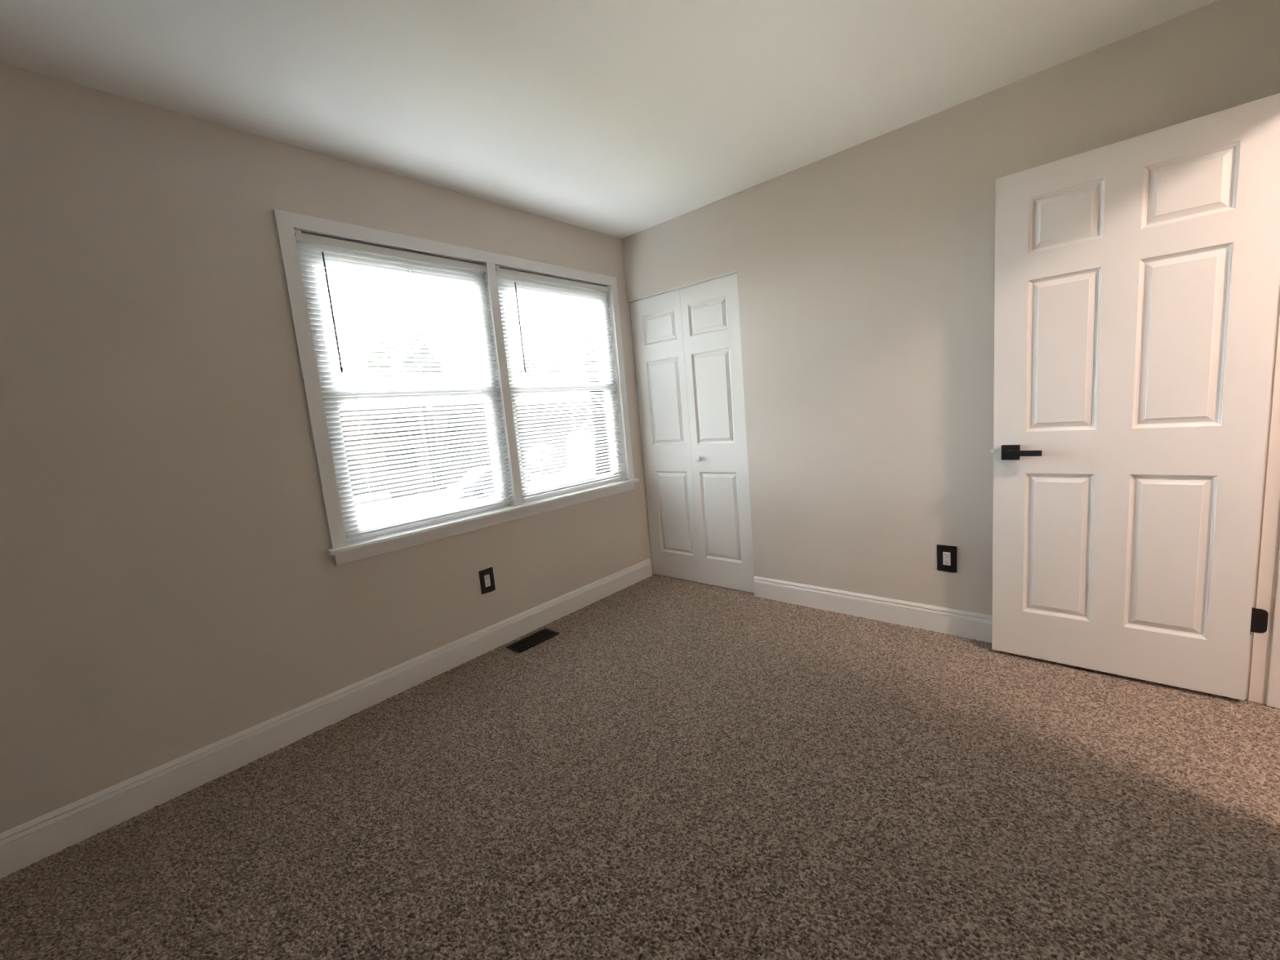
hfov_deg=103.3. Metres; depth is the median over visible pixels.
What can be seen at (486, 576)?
receptacle
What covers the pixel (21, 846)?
baseboard
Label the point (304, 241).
mini blind
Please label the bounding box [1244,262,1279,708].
door frame
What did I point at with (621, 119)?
ceiling
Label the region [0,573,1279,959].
floor
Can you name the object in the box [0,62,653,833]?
wall
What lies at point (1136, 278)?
door
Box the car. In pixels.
[447,466,531,497]
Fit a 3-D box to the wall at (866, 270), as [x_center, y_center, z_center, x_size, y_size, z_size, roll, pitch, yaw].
[1.160,-0.451,2.730,3.049,2.433,0.120,2,10,41]
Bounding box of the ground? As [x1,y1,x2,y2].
[355,464,591,510]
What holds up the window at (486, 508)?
in the wall at (171, 589)
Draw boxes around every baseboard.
[0,558,652,879]
[753,576,991,642]
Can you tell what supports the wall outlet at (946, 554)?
attached to the wall at (866, 270)
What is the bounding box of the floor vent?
[506,627,559,653]
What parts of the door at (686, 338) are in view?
knob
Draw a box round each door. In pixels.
[627,270,754,592]
[991,93,1279,700]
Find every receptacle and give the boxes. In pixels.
[484,573,490,586]
[942,551,951,565]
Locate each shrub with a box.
[525,444,557,474]
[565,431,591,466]
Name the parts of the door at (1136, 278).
lever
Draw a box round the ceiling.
[0,0,1218,239]
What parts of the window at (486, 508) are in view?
casing, sash, sash, head casing, casing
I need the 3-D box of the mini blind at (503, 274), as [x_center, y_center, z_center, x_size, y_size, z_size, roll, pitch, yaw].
[-0.457,-0.609,3.217,0.052,1.304,0.894,2,10,41]
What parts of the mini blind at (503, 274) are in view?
ladder cord, ladder cord, rail, ladder cord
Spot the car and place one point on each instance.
(487, 472)
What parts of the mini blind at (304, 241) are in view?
ladder cord, ladder cord, rail, ladder cord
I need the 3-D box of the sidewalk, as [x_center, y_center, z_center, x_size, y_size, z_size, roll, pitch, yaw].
[-12.565,1.201,28.716,1.400,0.059,140.000,2,10,41]
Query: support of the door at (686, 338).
in the wall at (866, 270)
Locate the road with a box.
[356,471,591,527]
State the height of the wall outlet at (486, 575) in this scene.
0.136 m
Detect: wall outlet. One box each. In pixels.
[478,567,495,594]
[937,544,956,572]
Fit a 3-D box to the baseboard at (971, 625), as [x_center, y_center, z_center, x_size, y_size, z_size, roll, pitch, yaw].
[1.504,0.708,2.580,2.048,0.134,0.016,2,10,41]
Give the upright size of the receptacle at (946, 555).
0.066 m
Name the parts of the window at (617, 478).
sash, sash, glass pane, glass pane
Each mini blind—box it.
[294,229,513,538]
[495,265,625,497]
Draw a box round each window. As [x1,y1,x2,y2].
[273,208,639,565]
[498,279,622,502]
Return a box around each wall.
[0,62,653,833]
[622,0,1279,615]
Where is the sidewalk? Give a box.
[355,467,591,515]
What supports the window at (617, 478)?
attached to the window at (486, 508)
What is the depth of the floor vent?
2.88 m

